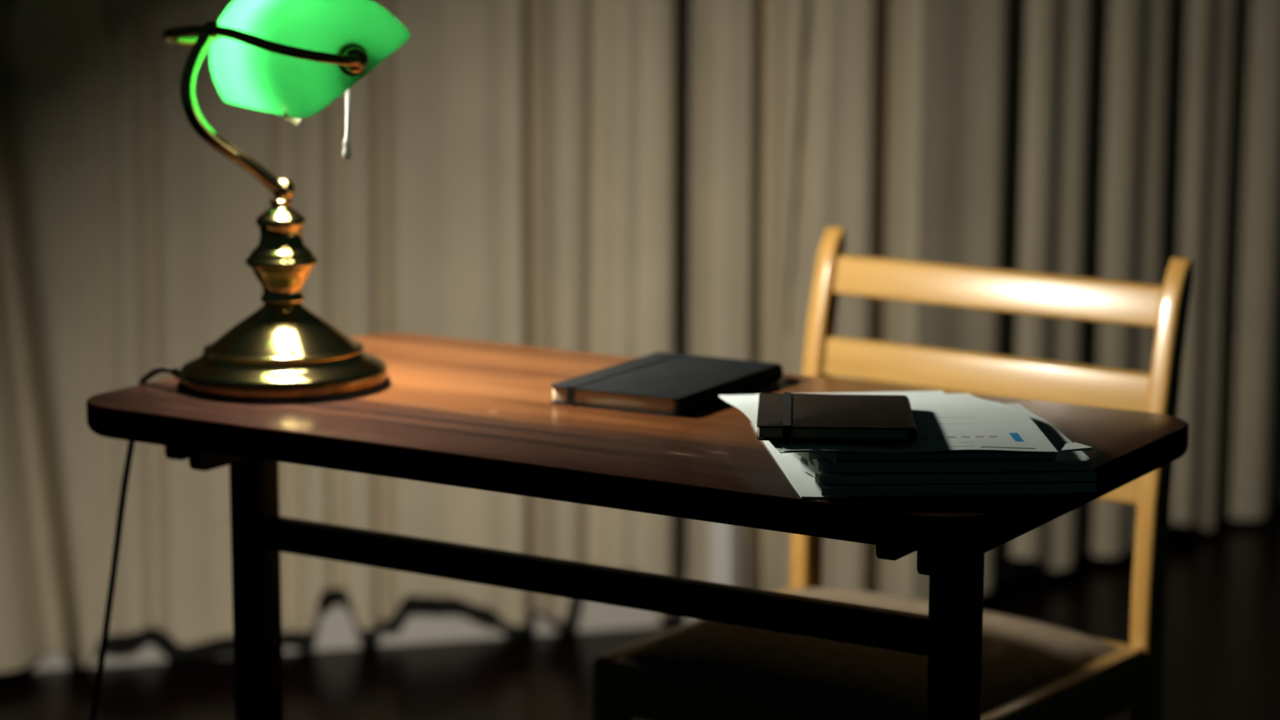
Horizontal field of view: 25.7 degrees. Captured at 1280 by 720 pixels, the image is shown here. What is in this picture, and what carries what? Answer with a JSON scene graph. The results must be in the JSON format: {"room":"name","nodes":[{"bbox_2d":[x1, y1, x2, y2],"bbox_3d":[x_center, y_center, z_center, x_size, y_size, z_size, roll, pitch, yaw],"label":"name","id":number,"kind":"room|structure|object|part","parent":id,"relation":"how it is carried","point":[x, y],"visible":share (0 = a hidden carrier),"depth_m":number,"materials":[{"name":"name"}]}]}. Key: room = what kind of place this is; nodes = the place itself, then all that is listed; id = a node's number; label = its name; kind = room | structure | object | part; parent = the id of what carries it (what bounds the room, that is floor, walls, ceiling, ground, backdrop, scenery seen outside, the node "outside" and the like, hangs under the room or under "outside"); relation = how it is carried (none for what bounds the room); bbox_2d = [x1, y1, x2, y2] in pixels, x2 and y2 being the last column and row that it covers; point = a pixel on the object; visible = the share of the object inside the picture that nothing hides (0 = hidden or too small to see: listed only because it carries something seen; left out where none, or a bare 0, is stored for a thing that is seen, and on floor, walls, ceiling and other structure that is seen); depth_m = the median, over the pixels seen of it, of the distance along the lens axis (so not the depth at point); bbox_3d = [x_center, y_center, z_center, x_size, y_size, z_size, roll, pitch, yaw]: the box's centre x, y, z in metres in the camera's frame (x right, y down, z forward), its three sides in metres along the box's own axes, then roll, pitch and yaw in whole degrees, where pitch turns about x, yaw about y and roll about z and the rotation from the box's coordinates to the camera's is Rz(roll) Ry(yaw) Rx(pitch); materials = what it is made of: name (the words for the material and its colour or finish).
{"room":"office","nodes":[
{"label":"office","id":0,"kind":"room"},
{"bbox_2d":[317,0,692,602],"bbox_3d":[-0.416,-0.866,4.506,5.133,2.600,0.748,-5,11,-26],"label":"wall","id":1,"kind":"structure","parent":0,"point":[684,7],"depth_m":4.51,"materials":[{"name":"beige"}]},
{"bbox_2d":[0,157,64,672],"bbox_3d":[-1.784,-0.653,3.814,1.917,2.350,0.101,-3,10,-17],"label":"curtain","id":2,"kind":"object","parent":1,"relation":"hanging from","point":[30,627],"visible":1,"depth_m":4.24,"materials":[{"name":"fabric"}]},
{"bbox_2d":[0,0,677,666],"bbox_3d":[-0.460,-0.715,4.191,1.091,2.350,0.101,-2,10,-15],"label":"curtain","id":3,"kind":"object","parent":1,"relation":"hanging from","point":[509,175],"visible":0.67,"depth_m":4.26,"materials":[{"name":"fabric"}]},
{"bbox_2d":[0,521,1183,673],"bbox_3d":[-0.389,0.388,4.665,5.140,0.075,0.647,-5,11,-26],"label":"baseboard","id":4,"kind":"structure","parent":1,"relation":"attached to","point":[417,619],"depth_m":4.49,"materials":[{"name":"beige"}]},
{"bbox_2d":[688,0,1279,600],"bbox_3d":[0.956,-0.838,4.960,2.169,2.365,0.221,-8,13,-39],"label":"curtain","id":5,"kind":"object","parent":1,"relation":"hanging from","point":[1111,140],"visible":0.62,"depth_m":4.67,"materials":[{"name":"fabric"}]},
{"bbox_2d":[0,502,1279,719],"bbox_3d":[0.335,0.700,3.246,7.348,0.050,4.427,-6,12,-32],"label":"floor","id":6,"kind":"structure","parent":0,"point":[1221,631],"depth_m":4.37,"materials":[{"name":"brown wood"}]},
{"bbox_2d":[86,333,1188,719],"bbox_3d":[-0.013,0.414,2.551,0.900,0.750,0.476,6,12,31],"label":"desk","id":7,"kind":"object","parent":6,"relation":"on","point":[477,415],"visible":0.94,"depth_m":2.39,"materials":[{"name":"brown wood"}]},
{"bbox_3d":[-0.334,0.052,2.702,0.013,0.030,0.360,6,12,31],"label":"support rail","id":8,"kind":"part","parent":7,"relation":"part of","materials":[{"name":"brown wood"}]},
{"bbox_3d":[-0.299,0.058,2.667,0.013,0.030,0.384,6,12,31],"label":"support rail","id":9,"kind":"part","parent":7,"relation":"part of","materials":[{"name":"brown wood"}]},
{"bbox_2d":[88,0,410,719],"bbox_3d":[-0.439,0.200,2.693,0.571,1.120,0.228,6,12,31],"label":"lamp","id":10,"kind":"object","parent":7,"relation":"on","point":[291,60],"visible":0.99,"depth_m":2.52,"materials":[{"name":"gold metal"}]},
{"bbox_3d":[-0.582,0.371,2.727,0.346,0.770,0.089,9,13,42],"label":"power cord","id":11,"kind":"part","parent":10,"relation":"part of","materials":[{"name":"grey plastic"}]},
{"bbox_3d":[-0.409,-0.299,2.590,0.069,0.029,0.142,1,10,6],"label":"yoke arm","id":12,"kind":"part","parent":10,"relation":"part of","materials":[{"name":"gold metal"}]},
{"bbox_3d":[-0.330,-0.100,2.580,0.067,0.098,0.067,6,12,31],"label":"turned stem","id":13,"kind":"part","parent":10,"relation":"part of","materials":[{"name":"gold metal"}]},
{"bbox_3d":[-0.328,-0.274,2.444,0.188,0.029,0.053,8,13,39],"label":"yoke arm","id":14,"kind":"part","parent":10,"relation":"part of","materials":[{"name":"gold metal"}]},
{"bbox_3d":[-0.304,-0.283,2.531,0.123,0.113,0.250,-5,11,-26],"label":"lamp shade","id":15,"kind":"part","parent":10,"relation":"part of","materials":[{"name":"green glass"}]},
{"bbox_3d":[-0.256,-0.185,2.450,0.008,0.018,0.008,6,12,31],"label":"chain pull","id":16,"kind":"part","parent":10,"relation":"part of","materials":[{"name":"white metal"}]},
{"bbox_3d":[-0.255,-0.224,2.443,0.006,0.062,0.005,6,12,31],"label":"pull chain","id":17,"kind":"part","parent":10,"relation":"part of","materials":[{"name":"white metal"}]},
{"bbox_3d":[-0.247,-0.259,2.418,0.028,0.028,0.020,-5,11,-26],"label":"pivot knob","id":18,"kind":"part","parent":10,"relation":"part of","materials":[{"name":"gold metal"}]},
{"bbox_3d":[-0.362,0.385,2.667,0.035,0.674,0.033,6,12,31],"label":"leg","id":19,"kind":"part","parent":7,"relation":"part of","materials":[{"name":"brown wood"}]},
{"bbox_2d":[551,351,799,416],"bbox_3d":[0.035,0.020,2.572,0.147,0.018,0.221,6,11,29],"label":"notebook","id":20,"kind":"object","parent":7,"relation":"on","point":[660,383],"visible":0.99,"depth_m":2.53,"materials":[{"name":"black leather"}]},
{"bbox_3d":[0.282,0.117,2.334,0.013,0.030,0.355,6,12,31],"label":"support rail","id":21,"kind":"part","parent":7,"relation":"part of","materials":[{"name":"brown wood"}]},
{"bbox_2d":[751,422,1071,498],"bbox_3d":[0.214,0.078,2.287,0.210,0.002,0.297,-1,10,-5],"label":"paper sheet","id":22,"kind":"object","parent":7,"relation":"on","point":[802,482],"visible":0.16,"depth_m":2.19,"materials":[{"name":"white paper"}]},
{"bbox_2d":[791,452,1096,495],"bbox_3d":[0.230,0.075,2.276,0.215,0.008,0.286,-1,10,-5],"label":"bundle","id":23,"kind":"object","parent":22,"relation":"on","point":[1066,486],"visible":0.23,"depth_m":2.14,"materials":[{"name":"paper"}]},
{"bbox_2d":[797,452,1096,484],"bbox_3d":[0.232,0.069,2.281,0.216,0.010,0.281,-1,10,-5],"label":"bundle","id":24,"kind":"object","parent":23,"relation":"on","point":[825,477],"visible":0.1,"depth_m":2.15,"materials":[{"name":"paper"}]},
{"bbox_2d":[805,404,1092,472],"bbox_3d":[0.232,0.061,2.285,0.214,0.014,0.275,-1,10,-4],"label":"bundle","id":25,"kind":"object","parent":24,"relation":"on","point":[1077,460],"visible":0.18,"depth_m":2.15,"materials":[{"name":"white paper"}]},
{"bbox_2d":[806,401,1057,459],"bbox_3d":[0.219,0.055,2.281,0.192,0.014,0.263,0,10,-3],"label":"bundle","id":26,"kind":"object","parent":25,"relation":"on","point":[968,454],"visible":0.21,"depth_m":2.15,"materials":[{"name":"paper"}]},
{"bbox_2d":[718,391,945,464],"bbox_3d":[0.186,0.050,2.293,0.198,0.012,0.304,-1,10,-7],"label":"paper sheet","id":27,"kind":"object","parent":26,"relation":"on","point":[748,404],"visible":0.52,"depth_m":2.35,"materials":[{"name":"white paper"}]},
{"bbox_2d":[755,393,1057,453],"bbox_3d":[0.210,0.049,2.288,0.212,0.012,0.294,0,10,-2],"label":"paper sheet","id":28,"kind":"object","parent":27,"relation":"on","point":[943,421],"visible":0.56,"depth_m":2.22,"materials":[{"name":"white paper"}]},
{"bbox_2d":[756,391,917,442],"bbox_3d":[0.156,0.045,2.237,0.124,0.013,0.160,1,8,3],"label":"notebook","id":29,"kind":"object","parent":28,"relation":"on","point":[787,416],"visible":1,"depth_m":2.20,"materials":[{"name":"black leather"}]},
{"bbox_2d":[1061,442,1092,451],"bbox_3d":[0.338,0.067,2.169,0.024,0.003,0.026,1,10,6],"label":"paper slip","id":30,"kind":"object","parent":25,"relation":"on","point":[1073,446],"visible":1,"depth_m":2.16,"materials":[{"name":"white paper"}]},
{"bbox_3d":[0.254,0.451,2.298,0.035,0.674,0.033,6,12,31],"label":"leg","id":31,"kind":"part","parent":7,"relation":"part of","materials":[{"name":"brown wood"}]},
{"bbox_3d":[0.317,0.124,2.297,0.013,0.030,0.383,6,12,31],"label":"support rail","id":32,"kind":"part","parent":7,"relation":"part of","materials":[{"name":"brown wood"}]},
{"bbox_2d":[592,226,1192,719],"bbox_3d":[0.264,0.307,2.951,0.452,0.823,0.451,7,12,36],"label":"wooden chair","id":33,"kind":"object","parent":6,"relation":"on","point":[698,669],"visible":0.7,"depth_m":2.92,"materials":[{"name":"brown wood"}]},
{"bbox_3d":[-0.029,0.514,2.942,0.033,0.416,0.033,7,12,36],"label":"leg","id":34,"kind":"part","parent":33,"relation":"part of","materials":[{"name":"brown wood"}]},
{"bbox_3d":[0.072,0.312,3.049,0.022,0.060,0.373,7,12,36],"label":"rail","id":35,"kind":"part","parent":33,"relation":"part of","materials":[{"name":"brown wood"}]},
{"bbox_3d":[0.139,0.358,2.789,0.404,0.058,0.020,7,12,36],"label":"rail","id":36,"kind":"part","parent":33,"relation":"part of","materials":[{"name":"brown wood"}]},
{"bbox_3d":[0.202,0.259,3.224,0.024,0.823,0.079,7,12,36],"label":"leg","id":37,"kind":"part","parent":33,"relation":"part of","materials":[{"name":"brown wood"}]},
{"bbox_3d":[0.243,0.300,2.921,0.406,0.053,0.364,7,12,36],"label":"seat","id":38,"kind":"part","parent":33,"relation":"part of","materials":[{"name":"fabric"}]},
{"bbox_3d":[0.411,0.356,2.803,0.022,0.060,0.373,7,12,36],"label":"rail","id":39,"kind":"part","parent":33,"relation":"part of","materials":[{"name":"brown wood"}]},
{"bbox_3d":[0.361,0.309,3.085,0.409,0.054,0.018,7,12,36],"label":"rail","id":40,"kind":"part","parent":33,"relation":"part of","materials":[{"name":"brown wood"}]},
{"bbox_3d":[0.546,0.304,2.974,0.024,0.823,0.079,7,12,36],"label":"leg","id":41,"kind":"part","parent":33,"relation":"part of","materials":[{"name":"brown wood"}]}
]}

